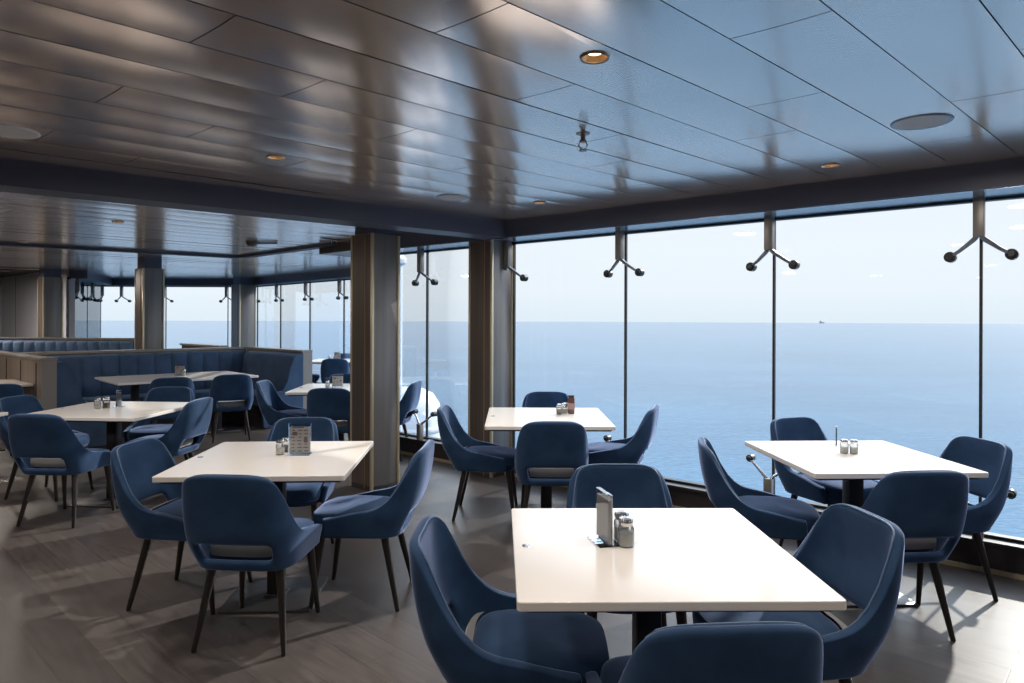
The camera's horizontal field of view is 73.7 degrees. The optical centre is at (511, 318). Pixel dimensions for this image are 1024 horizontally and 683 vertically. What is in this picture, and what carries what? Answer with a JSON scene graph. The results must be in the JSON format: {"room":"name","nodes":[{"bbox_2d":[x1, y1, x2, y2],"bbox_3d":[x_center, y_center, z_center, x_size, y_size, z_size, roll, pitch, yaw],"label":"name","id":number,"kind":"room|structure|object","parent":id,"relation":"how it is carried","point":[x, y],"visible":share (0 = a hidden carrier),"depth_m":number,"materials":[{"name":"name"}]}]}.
{"room":"ship interior","nodes":[
{"label":"ship interior","id":0,"kind":"room"},
{"bbox_2d":[1,269,74,337],"bbox_3d":[-10.125,0.250,14.456,4.577,2.430,0.120,0,0,40],"label":"wall","id":1,"kind":"structure","parent":0,"point":[18,292],"depth_m":14.69,"materials":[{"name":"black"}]},
{"bbox_2d":[75,279,87,337],"bbox_3d":[-8.790,0.254,13.893,0.060,2.091,1.504,0,0,-22],"label":"window","id":2,"kind":"structure","parent":1,"relation":"in","point":[81,304],"depth_m":14.08,"materials":[{"name":"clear glass"}]},
{"bbox_2d":[0,0,1023,278],"bbox_3d":[-3.503,-1.010,4.269,23.259,0.204,23.764,0,0,0],"label":"ceiling","id":3,"kind":"structure","parent":0,"point":[956,47],"depth_m":2.85,"materials":[{"name":"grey metal"}]},
{"bbox_2d":[0,124,40,138],"bbox_3d":[-2.427,-0.905,3.300,0.250,0.009,0.250,0,0,0],"label":"ceiling speaker","id":4,"kind":"object","parent":3,"relation":"attached to","point":[9,131],"visible":1,"depth_m":3.30,"materials":[{"name":"white paint"}]},
{"bbox_2d":[0,127,35,137],"bbox_3d":[-2.427,-0.904,3.300,0.220,0.004,0.220,0,0,0],"label":"grille","id":5,"kind":"object","parent":4,"relation":"attached to","point":[10,132],"depth_m":3.30,"materials":[{"name":"white metal"}]},
{"bbox_2d":[0,242,336,258],"bbox_3d":[-6.010,-0.918,8.044,7.578,0.065,2.336,0,0,-18],"label":"trim","id":6,"kind":"structure","parent":3,"relation":"attached to","point":[312,247],"depth_m":8.86,"materials":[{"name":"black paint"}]},
{"bbox_2d":[69,268,350,285],"bbox_3d":[-5.776,-0.858,14.216,8.482,0.185,3.630,0,0,13],"label":"beam","id":7,"kind":"structure","parent":3,"relation":"attached to","point":[88,276],"depth_m":14.48,"materials":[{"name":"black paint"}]},
{"bbox_2d":[336,279,347,299],"bbox_3d":[-3.260,-0.563,13.012,0.122,0.382,0.376,0,0,-43],"label":"bracket","id":8,"kind":"object","parent":7,"relation":"attached to","point":[338,280],"visible":1,"depth_m":12.96,"materials":[{"name":"grey metal"}]},
{"bbox_2d":[0,158,504,238],"bbox_3d":[-4.154,-0.852,2.945,10.520,0.185,0.260,0,0,-40],"label":"cross beam","id":9,"kind":"structure","parent":3,"relation":"attached to","point":[16,176],"depth_m":4.65,"materials":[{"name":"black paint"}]},
{"bbox_2d":[246,241,277,246],"bbox_3d":[-2.947,-0.879,8.030,0.360,0.062,0.140,0,0,0],"label":"ceiling sensor","id":10,"kind":"object","parent":3,"relation":"attached to","point":[249,243],"visible":1,"depth_m":8.01,"materials":[{"name":"black plastic"}]},
{"bbox_2d":[319,240,350,256],"bbox_3d":[-1.766,-0.866,8.193,1.203,0.140,0.500,0,0,43],"label":"box","id":11,"kind":"object","parent":3,"relation":"attached to","point":[344,248],"visible":0.21,"depth_m":8.19,"materials":[{"name":"black"}]},
{"bbox_2d":[436,194,469,200],"bbox_3d":[-0.437,-0.898,5.050,0.250,0.009,0.250,0,0,0],"label":"ceiling speaker","id":12,"kind":"object","parent":3,"relation":"attached to","point":[449,197],"visible":1,"depth_m":5.03,"materials":[{"name":"grey metal"}]},
{"bbox_2d":[439,195,466,199],"bbox_3d":[-0.437,-0.897,5.050,0.220,0.004,0.220,0,0,0],"label":"grille","id":13,"kind":"object","parent":12,"relation":"attached to","point":[442,197],"depth_m":5.03,"materials":[{"name":"grey metal"}]},
{"bbox_2d":[576,131,589,151],"bbox_3d":[0.343,-0.855,3.300,0.072,0.086,0.072,0,0,0],"label":"sprinkler","id":14,"kind":"object","parent":3,"relation":"attached to","point":[582,134],"visible":1,"depth_m":3.29,"materials":[{"name":"grey metal"}]},
{"bbox_2d":[579,51,609,64],"bbox_3d":[0.283,-0.904,2.340,0.104,0.029,0.104,0,0,0],"label":"recessed light","id":15,"kind":"object","parent":3,"relation":"in","point":[594,57],"visible":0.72,"depth_m":2.37,"materials":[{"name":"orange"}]},
{"bbox_2d":[396,152,1023,247],"bbox_3d":[2.519,-0.829,4.225,11.050,0.185,0.376,0,0,41],"label":"beam","id":16,"kind":"structure","parent":3,"relation":"attached to","point":[1008,172],"depth_m":4.60,"materials":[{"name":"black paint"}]},
{"bbox_2d":[890,114,953,129],"bbox_3d":[1.853,-0.890,3.090,0.250,0.009,0.250,0,0,0],"label":"ceiling speaker","id":17,"kind":"object","parent":3,"relation":"attached to","point":[926,121],"visible":1,"depth_m":3.08,"materials":[{"name":"grey metal"}]},
{"bbox_2d":[895,116,948,128],"bbox_3d":[1.853,-0.889,3.090,0.220,0.004,0.220,0,0,0],"label":"grille","id":18,"kind":"object","parent":17,"relation":"attached to","point":[914,122],"depth_m":3.08,"materials":[{"name":"grey metal"}]},
{"bbox_2d":[0,422,1023,682],"bbox_3d":[-3.599,1.547,4.825,20.812,0.120,22.650,0,0,0],"label":"floor","id":19,"kind":"structure","parent":0,"point":[65,590],"depth_m":3.48,"materials":[{"name":"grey wood"}]},
{"bbox_2d":[0,384,24,455],"bbox_3d":[-5.373,1.068,7.069,0.508,0.827,0.624,0,0,-45],"label":"dining chair","id":20,"kind":"object","parent":19,"relation":"on","point":[6,390],"visible":0.1,"depth_m":6.93,"materials":[{"name":"blue fabric"}]},
{"bbox_2d":[0,379,32,450],"bbox_3d":[-6.024,1.104,7.680,0.900,0.750,0.900,0,0,44],"label":"dining table","id":21,"kind":"object","parent":19,"relation":"on","point":[23,384],"visible":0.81,"depth_m":7.77,"materials":[{"name":"white laminate"}]},
{"bbox_2d":[0,351,57,409],"bbox_3d":[-6.382,0.953,8.650,3.379,1.050,0.159,0,0,41],"label":"wall","id":22,"kind":"structure","parent":19,"relation":"on","point":[41,371],"depth_m":7.68,"materials":[{"name":"brown wood"}]},
{"bbox_2d":[0,395,93,500],"bbox_3d":[-3.975,1.073,5.809,0.623,0.827,0.508,0,0,7],"label":"dining chair","id":23,"kind":"object","parent":19,"relation":"on","point":[20,404],"visible":0.34,"depth_m":5.81,"materials":[{"name":"blue fabric"}]},
{"bbox_2d":[37,268,62,336],"bbox_3d":[-8.601,0.269,12.720,0.332,2.402,0.332,0,0,41],"label":"square column","id":24,"kind":"structure","parent":19,"relation":"on","point":[49,281],"depth_m":12.62,"materials":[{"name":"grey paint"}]},
{"bbox_2d":[8,414,114,527],"bbox_3d":[-3.319,1.075,5.048,0.508,0.827,0.623,0,0,4],"label":"dining chair","id":25,"kind":"object","parent":19,"relation":"on","point":[40,444],"visible":0.97,"depth_m":4.83,"materials":[{"name":"blue fabric"}]},
{"bbox_2d":[0,340,132,351],"bbox_3d":[-8.354,0.921,11.480,3.720,1.100,0.600,0,0,2],"label":"banquette","id":26,"kind":"object","parent":19,"relation":"on","point":[5,345],"visible":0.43,"depth_m":11.64,"materials":[{"name":"blue fabric"}]},
{"bbox_2d":[0,337,133,348],"bbox_3d":[-8.353,0.896,11.860,3.737,1.150,0.160,0,0,2],"label":"wall","id":27,"kind":"structure","parent":19,"relation":"on","point":[1,338],"depth_m":11.78,"materials":[{"name":"brown wood"}]},
{"bbox_2d":[27,401,188,507],"bbox_3d":[-3.274,1.112,5.620,0.980,0.752,0.980,0,0,4],"label":"dining table","id":28,"kind":"object","parent":19,"relation":"on","point":[133,411],"visible":0.61,"depth_m":5.52,"materials":[{"name":"white laminate"}]},
{"bbox_2d":[113,390,124,406],"bbox_3d":[-3.302,0.670,5.740,0.075,0.136,0.060,0,0,10],"label":"menu stand","id":29,"kind":"object","parent":28,"relation":"on","point":[118,393],"visible":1,"depth_m":5.73,"materials":[{"name":"clear plastic"}]},
{"bbox_2d":[13,347,245,355],"bbox_3d":[-5.251,0.957,9.678,2.975,1.050,0.159,0,0,-43],"label":"wall","id":30,"kind":"structure","parent":19,"relation":"on","point":[92,352],"depth_m":9.53,"materials":[{"name":"brown wood"}]},
{"bbox_2d":[134,258,164,348],"bbox_3d":[-5.521,0.280,10.400,0.312,2.402,0.312,0,0,41],"label":"square column","id":31,"kind":"structure","parent":19,"relation":"on","point":[149,273],"depth_m":10.30,"materials":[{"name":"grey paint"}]},
{"bbox_2d":[123,387,193,460],"bbox_3d":[-3.294,1.075,6.401,0.508,0.827,0.624,0,0,-8],"label":"dining chair","id":32,"kind":"object","parent":19,"relation":"on","point":[143,428],"visible":0.48,"depth_m":6.62,"materials":[{"name":"blue fabric"}]},
{"bbox_2d":[124,397,212,458],"bbox_3d":[-2.882,1.076,5.735,0.624,0.827,0.508,0,0,4],"label":"dining chair","id":33,"kind":"object","parent":19,"relation":"on","point":[192,423],"visible":0.65,"depth_m":5.59,"materials":[{"name":"blue fabric"}]},
{"bbox_2d":[148,377,194,423],"bbox_3d":[-3.998,1.073,7.998,0.508,0.827,0.624,0,0,-30],"label":"dining chair","id":34,"kind":"object","parent":19,"relation":"on","point":[165,381],"visible":0.12,"depth_m":7.74,"materials":[{"name":"blue fabric"}]},
{"bbox_2d":[47,350,302,447],"bbox_3d":[-4.587,0.984,9.107,3.054,1.000,1.603,0,0,-43],"label":"sofa","id":35,"kind":"object","parent":19,"relation":"on","point":[77,384],"visible":0.44,"depth_m":9.46,"materials":[{"name":"blue fabric"}]},
{"bbox_2d":[83,389,209,401],"bbox_3d":[-4.912,1.108,9.383,2.890,0.150,0.478,0,0,-43],"label":"seat cushion","id":36,"kind":"object","parent":35,"relation":"on","point":[199,393],"depth_m":9.18,"materials":[{"name":"blue fabric"}]},
{"bbox_2d":[252,389,258,405],"bbox_3d":[-3.582,1.113,9.671,1.016,0.150,0.438,0,0,41],"label":"seat cushion","id":37,"kind":"object","parent":35,"relation":"on","point":[255,403],"depth_m":9.33,"materials":[{"name":"blue fabric"}]},
{"bbox_2d":[242,351,296,391],"bbox_3d":[-3.546,0.778,9.990,1.415,0.580,0.189,0,0,41],"label":"cushion","id":38,"kind":"object","parent":35,"relation":"on","point":[274,367],"depth_m":9.81,"materials":[{"name":"blue fabric"}]},
{"bbox_2d":[95,371,257,443],"bbox_3d":[-4.284,1.110,8.760,1.640,0.750,1.100,0,0,-44],"label":"table","id":39,"kind":"object","parent":19,"relation":"on","point":[134,381],"visible":0.55,"depth_m":8.58,"materials":[{"name":"white laminate"}]},
{"bbox_2d":[110,438,252,614],"bbox_3d":[-1.775,1.080,3.688,0.624,0.827,0.508,0,0,6],"label":"dining chair","id":40,"kind":"object","parent":19,"relation":"on","point":[134,464],"visible":0.59,"depth_m":3.56,"materials":[{"name":"blue fabric"}]},
{"bbox_2d":[180,343,228,347],"bbox_3d":[-5.262,0.957,11.636,1.534,1.050,0.170,0,0,42],"label":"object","id":41,"kind":"structure","parent":19,"relation":"on","point":[184,345],"depth_m":11.59,"materials":[{"name":"grey paint"}]},
{"bbox_2d":[209,374,253,442],"bbox_3d":[-3.472,1.074,8.435,0.508,0.827,0.624,0,0,-26],"label":"dining chair","id":42,"kind":"object","parent":19,"relation":"on","point":[229,392],"visible":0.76,"depth_m":8.22,"materials":[{"name":"blue fabric"}]},
{"bbox_2d":[231,278,255,350],"bbox_3d":[-6.051,0.278,15.400,0.392,2.402,0.392,0,0,41],"label":"square column","id":43,"kind":"structure","parent":19,"relation":"on","point":[243,290],"depth_m":15.28,"materials":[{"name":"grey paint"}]},
{"bbox_2d":[182,474,321,656],"bbox_3d":[-1.209,1.082,3.218,0.508,0.827,0.624,0,0,4],"label":"dining chair","id":44,"kind":"object","parent":19,"relation":"on","point":[232,522],"visible":1,"depth_m":2.97,"materials":[{"name":"blue fabric"}]},
{"bbox_2d":[152,441,372,613],"bbox_3d":[-1.274,1.119,3.700,0.900,0.752,0.930,0,0,-3],"label":"dining table","id":45,"kind":"object","parent":19,"relation":"on","point":[329,461],"visible":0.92,"depth_m":3.59,"materials":[{"name":"white laminate"}]},
{"bbox_2d":[276,440,284,454],"bbox_3d":[-1.274,0.704,3.755,0.046,0.080,0.046,0,0,0],"label":"shaker","id":46,"kind":"object","parent":45,"relation":"on","point":[279,450],"visible":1,"depth_m":3.74,"materials":[{"name":"clear glass"}]},
{"bbox_2d":[287,423,311,455],"bbox_3d":[-1.167,0.660,3.760,0.120,0.170,0.075,0,0,-4],"label":"menu stand","id":47,"kind":"object","parent":45,"relation":"on","point":[299,436],"visible":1,"depth_m":3.76,"materials":[{"name":"clear plastic"}]},
{"bbox_2d":[292,432,307,442],"bbox_3d":[-1.166,0.650,3.760,0.082,0.059,0.008,0,0,-4],"label":"picture","id":48,"kind":"object","parent":47,"relation":"attached to","point":[297,437],"depth_m":3.76},
{"bbox_2d":[246,347,312,408],"bbox_3d":[-3.502,0.963,10.169,1.649,1.050,0.159,0,0,41],"label":"wall","id":49,"kind":"structure","parent":19,"relation":"on","point":[307,354],"depth_m":9.65,"materials":[{"name":"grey wood"}]},
{"bbox_2d":[255,380,306,425],"bbox_3d":[-2.416,1.078,7.378,0.623,0.827,0.508,0,0,-2],"label":"dining chair","id":50,"kind":"object","parent":19,"relation":"on","point":[272,407],"visible":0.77,"depth_m":7.26,"materials":[{"name":"blue fabric"}]},
{"bbox_2d":[266,417,338,551],"bbox_3d":[-1.389,1.082,4.372,0.508,0.827,0.624,0,0,-4],"label":"dining chair","id":51,"kind":"object","parent":19,"relation":"on","point":[321,428],"visible":0.35,"depth_m":4.57,"materials":[{"name":"blue fabric"}]},
{"bbox_2d":[285,384,349,440],"bbox_3d":[-1.864,1.117,7.400,0.920,0.752,0.950,0,0,-3],"label":"dining table","id":52,"kind":"object","parent":19,"relation":"on","point":[303,390],"visible":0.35,"depth_m":7.36,"materials":[{"name":"white laminate"}]},
{"bbox_2d":[332,376,343,386],"bbox_3d":[-1.902,0.675,7.450,0.120,0.136,0.075,0,0,-5],"label":"menu stand","id":53,"kind":"object","parent":52,"relation":"on","point":[337,381],"visible":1,"depth_m":7.45,"materials":[{"name":"grey paper"}]},
{"bbox_2d":[307,388,349,440],"bbox_3d":[-1.774,1.080,6.888,0.508,0.827,0.624,0,0,0],"label":"dining chair","id":54,"kind":"object","parent":19,"relation":"on","point":[331,403],"visible":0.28,"depth_m":6.60,"materials":[{"name":"blue fabric"}]},
{"bbox_2d":[320,359,349,383],"bbox_3d":[-3.014,1.076,11.729,0.508,0.827,0.623,0,0,-8],"label":"dining chair","id":55,"kind":"object","parent":19,"relation":"on","point":[329,367],"visible":0.46,"depth_m":11.45,"materials":[{"name":"blue fabric"}]},
{"bbox_2d":[326,374,349,383],"bbox_3d":[-2.024,1.079,8.052,0.508,0.827,0.624,0,0,0],"label":"dining chair","id":56,"kind":"object","parent":19,"relation":"on","point":[346,377],"visible":0.07,"depth_m":8.32,"materials":[{"name":"blue fabric"}]},
{"bbox_2d":[309,439,434,611],"bbox_3d":[-0.747,1.084,3.717,0.623,0.827,0.508,0,0,2],"label":"dining chair","id":57,"kind":"object","parent":19,"relation":"on","point":[384,514],"visible":0.98,"depth_m":3.52,"materials":[{"name":"blue fabric"}]},
{"bbox_2d":[350,227,399,490],"bbox_3d":[-1.229,0.295,6.130,0.312,2.402,0.312,0,0,41],"label":"square column","id":58,"kind":"structure","parent":19,"relation":"on","point":[375,253],"depth_m":6.03,"materials":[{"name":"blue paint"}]},
{"bbox_2d":[399,380,421,460],"bbox_3d":[-1.312,1.082,7.412,0.624,0.827,0.508,0,0,6],"label":"dining chair","id":59,"kind":"object","parent":19,"relation":"on","point":[409,402],"visible":0.44,"depth_m":7.21,"materials":[{"name":"blue fabric"}]},
{"bbox_2d":[437,404,517,520],"bbox_3d":[-0.256,1.086,5.264,0.623,0.827,0.508,0,0,3],"label":"dining chair","id":60,"kind":"object","parent":19,"relation":"on","point":[467,454],"visible":0.98,"depth_m":5.07,"materials":[{"name":"blue fabric"}]},
{"bbox_2d":[468,240,512,477],"bbox_3d":[-0.206,0.298,6.655,0.312,2.402,0.312,0,0,41],"label":"square column","id":61,"kind":"structure","parent":19,"relation":"on","point":[490,287],"depth_m":6.55,"materials":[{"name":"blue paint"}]},
{"bbox_2d":[409,516,609,682],"bbox_3d":[-0.005,1.087,2.203,0.624,0.827,0.508,0,0,2],"label":"dining chair","id":62,"kind":"object","parent":19,"relation":"on","point":[474,631],"visible":0.95,"depth_m":2.10,"materials":[{"name":"blue fabric"}]},
{"bbox_2d":[522,391,567,407],"bbox_3d":[0.326,1.088,6.072,0.508,0.827,0.624,0,0,0],"label":"dining chair","id":63,"kind":"object","parent":19,"relation":"on","point":[541,399],"visible":0.19,"depth_m":6.34,"materials":[{"name":"blue fabric"}]},
{"bbox_2d":[484,407,615,507],"bbox_3d":[0.266,1.125,5.280,0.920,0.752,1.020,0,0,0],"label":"dining table","id":64,"kind":"object","parent":19,"relation":"on","point":[498,418],"visible":0.62,"depth_m":5.24,"materials":[{"name":"white laminate"}]},
{"bbox_2d":[568,395,574,413],"bbox_3d":[0.470,0.677,5.420,0.054,0.148,0.042,0,0,0],"label":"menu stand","id":65,"kind":"object","parent":64,"relation":"on","point":[571,400],"visible":1,"depth_m":5.40,"materials":[{"name":"brown"}]},
{"bbox_2d":[514,421,588,507],"bbox_3d":[0.271,1.087,4.788,0.508,0.827,0.624,0,0,0],"label":"dining chair","id":66,"kind":"object","parent":19,"relation":"on","point":[548,453],"visible":0.83,"depth_m":4.52,"materials":[{"name":"blue fabric"}]},
{"bbox_2d":[588,405,658,463],"bbox_3d":[0.834,1.089,5.398,0.624,0.827,0.508,0,0,18],"label":"dining chair","id":67,"kind":"object","parent":19,"relation":"on","point":[630,450],"visible":0.82,"depth_m":5.15,"materials":[{"name":"blue fabric"}]},
{"bbox_2d":[566,464,686,626],"bbox_3d":[0.486,1.088,2.902,0.508,0.827,0.624,0,0,0],"label":"dining chair","id":68,"kind":"object","parent":19,"relation":"on","point":[630,485],"visible":0.18,"depth_m":3.16,"materials":[{"name":"blue fabric"}]},
{"bbox_2d":[511,508,846,653],"bbox_3d":[0.446,1.125,2.265,0.885,0.752,0.900,0,0,-1],"label":"dining table","id":69,"kind":"object","parent":19,"relation":"on","point":[679,559],"visible":0.96,"depth_m":2.08,"materials":[{"name":"white laminate"}]},
{"bbox_2d":[588,487,619,547],"bbox_3d":[0.310,0.665,2.300,0.075,0.170,0.115,0,0,-14],"label":"menu stand","id":70,"kind":"object","parent":69,"relation":"on","point":[604,539],"visible":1,"depth_m":2.28,"materials":[{"name":"clear plastic"}]},
{"bbox_2d":[613,510,629,539],"bbox_3d":[0.374,0.703,2.335,0.055,0.095,0.055,0,0,0],"label":"shaker","id":71,"kind":"object","parent":69,"relation":"on","point":[618,513],"visible":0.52,"depth_m":2.32,"materials":[{"name":"clear glass"}]},
{"bbox_2d":[618,516,633,547],"bbox_3d":[0.378,0.703,2.262,0.055,0.095,0.055,0,0,0],"label":"shaker","id":72,"kind":"object","parent":69,"relation":"on","point":[625,537],"visible":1,"depth_m":2.25,"materials":[{"name":"clear glass"}]},
{"bbox_2d":[618,526,633,547],"bbox_3d":[0.378,0.714,2.262,0.055,0.072,0.055,0,0,0],"label":"glass jar","id":73,"kind":"object","parent":72,"relation":"attached to","point":[625,537],"depth_m":2.25,"materials":[{"name":"clear glass"}]},
{"bbox_2d":[585,621,822,682],"bbox_3d":[0.476,1.088,1.798,0.508,0.827,0.624,0,0,-4],"label":"dining chair","id":74,"kind":"object","parent":19,"relation":"on","point":[757,651],"visible":1,"depth_m":1.50,"materials":[{"name":"blue fabric"}]},
{"bbox_2d":[399,434,1023,579],"bbox_3d":[2.610,1.414,4.338,11.050,0.190,0.165,0,0,41],"label":"baseboard","id":75,"kind":"structure","parent":19,"relation":"on","point":[1005,558],"depth_m":4.15,"materials":[{"name":"grey paint"}]},
{"bbox_2d":[399,251,428,438],"bbox_3d":[-1.231,0.280,7.737,0.804,2.091,0.060,0,0,41],"label":"window","id":76,"kind":"structure","parent":75,"relation":"on","point":[400,433],"depth_m":7.62,"materials":[{"name":"black metal"}]},
{"bbox_2d":[411,409,436,439],"bbox_3d":[-0.975,1.151,7.422,0.364,0.311,0.121,0,0,41],"label":"bracket","id":77,"kind":"object","parent":75,"relation":"on","point":[432,414],"visible":0.94,"depth_m":7.37,"materials":[{"name":"grey metal"}]},
{"bbox_2d":[425,247,468,441],"bbox_3d":[-0.457,0.283,7.063,1.265,2.091,0.060,0,0,41],"label":"window","id":78,"kind":"structure","parent":75,"relation":"on","point":[460,248],"depth_m":7.46,"materials":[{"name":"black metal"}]},
{"bbox_2d":[512,233,624,447],"bbox_3d":[0.492,0.286,6.239,1.265,2.091,0.060,0,0,41],"label":"window","id":79,"kind":"structure","parent":75,"relation":"on","point":[610,234],"depth_m":6.64,"materials":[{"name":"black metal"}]},
{"bbox_2d":[624,219,763,487],"bbox_3d":[1.440,0.289,5.415,1.265,2.091,0.060,0,0,41],"label":"window frame","id":80,"kind":"structure","parent":75,"relation":"on","point":[668,479],"depth_m":5.81,"materials":[{"name":"black metal"}]},
{"bbox_2d":[400,185,1023,534],"bbox_3d":[2.533,0.293,4.245,11.050,2.091,0.390,0,0,41],"label":"window frame","id":81,"kind":"structure","parent":75,"relation":"on","point":[818,505],"depth_m":4.85,"materials":[{"name":"black metal"}]},
{"bbox_2d":[412,250,437,285],"bbox_3d":[-0.969,-0.555,7.422,0.376,0.382,0.122,0,0,41],"label":"bracket","id":82,"kind":"object","parent":81,"relation":"attached to","point":[420,253],"visible":1,"depth_m":7.38,"materials":[{"name":"grey metal"}]},
{"bbox_2d":[504,242,527,280],"bbox_3d":[-0.021,-0.552,6.597,0.376,0.382,0.122,0,0,41],"label":"bracket","id":83,"kind":"object","parent":81,"relation":"attached to","point":[507,245],"visible":0.67,"depth_m":6.54,"materials":[{"name":"grey metal"}]},
{"bbox_2d":[603,231,644,277],"bbox_3d":[0.927,-0.549,5.773,0.376,0.382,0.122,0,0,41],"label":"bracket","id":84,"kind":"object","parent":81,"relation":"attached to","point":[619,235],"visible":1,"depth_m":5.73,"materials":[{"name":"grey metal"}]},
{"bbox_2d":[746,216,799,270],"bbox_3d":[1.876,-0.545,4.948,0.376,0.382,0.122,0,0,41],"label":"bracket","id":85,"kind":"object","parent":81,"relation":"attached to","point":[769,222],"visible":1,"depth_m":4.90,"materials":[{"name":"grey metal"}]},
{"bbox_2d":[943,196,1018,262],"bbox_3d":[2.824,-0.542,4.124,0.376,0.382,0.122,0,0,41],"label":"bracket","id":86,"kind":"object","parent":81,"relation":"attached to","point":[979,203],"visible":1,"depth_m":4.08,"materials":[{"name":"grey metal"}]},
{"bbox_2d":[746,454,790,493],"bbox_3d":[1.870,1.161,4.949,0.364,0.311,0.120,0,0,41],"label":"bracket","id":87,"kind":"object","parent":75,"relation":"on","point":[767,481],"visible":0.56,"depth_m":4.92,"materials":[{"name":"silver metal"}]},
{"bbox_2d":[968,488,1016,538],"bbox_3d":[2.819,1.164,4.124,0.364,0.311,0.120,0,0,41],"label":"bracket","id":88,"kind":"object","parent":75,"relation":"on","point":[1012,493],"visible":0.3,"depth_m":4.02,"materials":[{"name":"silver metal"}]},
{"bbox_2d":[979,195,1023,543],"bbox_3d":[3.337,0.296,3.766,1.265,2.091,0.060,0,0,41],"label":"window frame","id":89,"kind":"structure","parent":75,"relation":"on","point":[986,534],"depth_m":4.16,"materials":[{"name":"black metal"}]},
{"bbox_2d":[698,437,819,548],"bbox_3d":[1.346,1.091,3.756,0.623,0.827,0.508,0,0,13],"label":"dining chair","id":90,"kind":"object","parent":19,"relation":"on","point":[776,516],"visible":0.77,"depth_m":3.59,"materials":[{"name":"blue fabric"}]},
{"bbox_2d":[692,503,904,682],"bbox_3d":[0.962,1.090,2.359,0.623,0.827,0.508,0,0,-7],"label":"dining chair","id":91,"kind":"object","parent":19,"relation":"on","point":[857,552],"visible":0.59,"depth_m":2.31,"materials":[{"name":"blue fabric"}]},
{"bbox_2d":[770,417,878,545],"bbox_3d":[2.039,1.094,4.457,0.508,0.827,0.624,0,0,-22],"label":"dining chair","id":92,"kind":"object","parent":19,"relation":"on","point":[829,492],"visible":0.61,"depth_m":4.44,"materials":[{"name":"blue fabric"}]},
{"bbox_2d":[745,440,987,606],"bbox_3d":[1.896,1.131,3.800,0.880,0.752,0.900,0,0,-2],"label":"dining table","id":93,"kind":"object","parent":19,"relation":"on","point":[875,459],"visible":0.7,"depth_m":3.70,"materials":[{"name":"white laminate"}]},
{"bbox_2d":[840,439,848,453],"bbox_3d":[1.873,0.715,3.850,0.046,0.080,0.046,0,0,0],"label":"shaker","id":94,"kind":"object","parent":93,"relation":"on","point":[843,449],"visible":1,"depth_m":3.84,"materials":[{"name":"clear glass"}]},
{"bbox_2d":[849,439,858,453],"bbox_3d":[1.923,0.715,3.840,0.046,0.080,0.046,0,0,0],"label":"shaker","id":95,"kind":"object","parent":93,"relation":"on","point":[852,449],"visible":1,"depth_m":3.83,"materials":[{"name":"clear glass"}]},
{"bbox_2d":[861,470,968,641],"bbox_3d":[1.846,1.093,3.348,0.508,0.827,0.624,0,0,-4],"label":"dining chair","id":96,"kind":"object","parent":19,"relation":"on","point":[929,507],"visible":0.5,"depth_m":3.07,"materials":[{"name":"blue fabric"}]},
{"bbox_2d":[916,436,1012,605],"bbox_3d":[2.397,1.095,3.840,0.624,0.827,0.508,0,0,-8],"label":"dining chair","id":97,"kind":"object","parent":19,"relation":"on","point":[994,458],"visible":0.38,"depth_m":3.68,"materials":[{"name":"blue fabric"}]},
{"bbox_3d":[-4.081,1.391,13.921,4.230,0.190,4.513,0,0,0],"label":"baseboard","id":98,"kind":"structure","parent":19,"relation":"on","visible":0},
{"bbox_2d":[280,282,310,349],"bbox_3d":[-4.635,0.268,14.581,0.060,2.091,1.396,0,0,-43],"label":"window","id":99,"kind":"structure","parent":98,"relation":"on","point":[307,282],"depth_m":14.07,"materials":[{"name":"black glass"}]},
{"bbox_2d":[309,279,344,383],"bbox_3d":[-3.686,0.272,13.564,0.060,2.091,1.402,0,0,-43],"label":"window","id":100,"kind":"structure","parent":98,"relation":"on","point":[341,279],"depth_m":13.06,"materials":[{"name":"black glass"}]},
{"bbox_3d":[-7.904,1.377,16.082,3.602,0.190,0.215,0,0,0],"label":"baseboard","id":101,"kind":"structure","parent":19,"relation":"on","visible":0},
{"bbox_2d":[104,286,166,348],"bbox_3d":[-8.930,0.253,16.111,1.541,2.091,0.060,0,0,-1],"label":"window","id":102,"kind":"structure","parent":101,"relation":"on","point":[104,286],"depth_m":16.11,"materials":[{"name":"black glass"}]},
{"bbox_2d":[166,286,228,344],"bbox_3d":[-7.436,0.259,16.131,1.463,2.091,0.060,0,0,-1],"label":"window","id":103,"kind":"structure","parent":101,"relation":"on","point":[166,286],"depth_m":16.13,"materials":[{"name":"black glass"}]},
{"bbox_3d":[-9.016,1.373,14.541,1.453,0.190,3.213,0,0,0],"label":"baseboard","id":104,"kind":"structure","parent":19,"relation":"on","visible":0},
{"bbox_2d":[88,283,100,337],"bbox_3d":[-9.389,0.252,15.344,0.060,2.091,1.651,0,0,-22],"label":"window","id":105,"kind":"structure","parent":104,"relation":"on","point":[94,307],"depth_m":15.42,"materials":[{"name":"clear glass"}]},
{"label":"outside","id":106,"kind":"structure","parent":0,"visible":0},
{"bbox_3d":[-1.561,3.170,10.300,1.300,0.150,1.800,0,0,0],"label":"deck","id":107,"kind":"object","parent":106,"visible":0},
{"bbox_2d":[399,255,405,431],"bbox_3d":[-1.603,0.944,9.620,0.220,4.300,0.220,0,0,0],"label":"pole","id":108,"kind":"object","parent":107,"relation":"on","point":[402,258],"visible":0.29,"depth_m":9.58,"materials":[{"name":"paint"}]},
{"bbox_2d":[402,387,439,437],"bbox_3d":[-1.627,2.064,10.400,1.160,2.060,1.160,0,0,0],"label":"pod","id":109,"kind":"object","parent":107,"relation":"on","point":[433,404],"visible":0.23,"depth_m":10.05,"materials":[{"name":"white paint"}]},
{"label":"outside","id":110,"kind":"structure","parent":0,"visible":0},
{"bbox_2d":[101,321,1023,537],"bbox_3d":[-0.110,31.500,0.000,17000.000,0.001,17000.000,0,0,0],"label":"sea","id":111,"kind":"structure","parent":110,"point":[915,386],"depth_m":381.20,"materials":[{"name":"liquid"}]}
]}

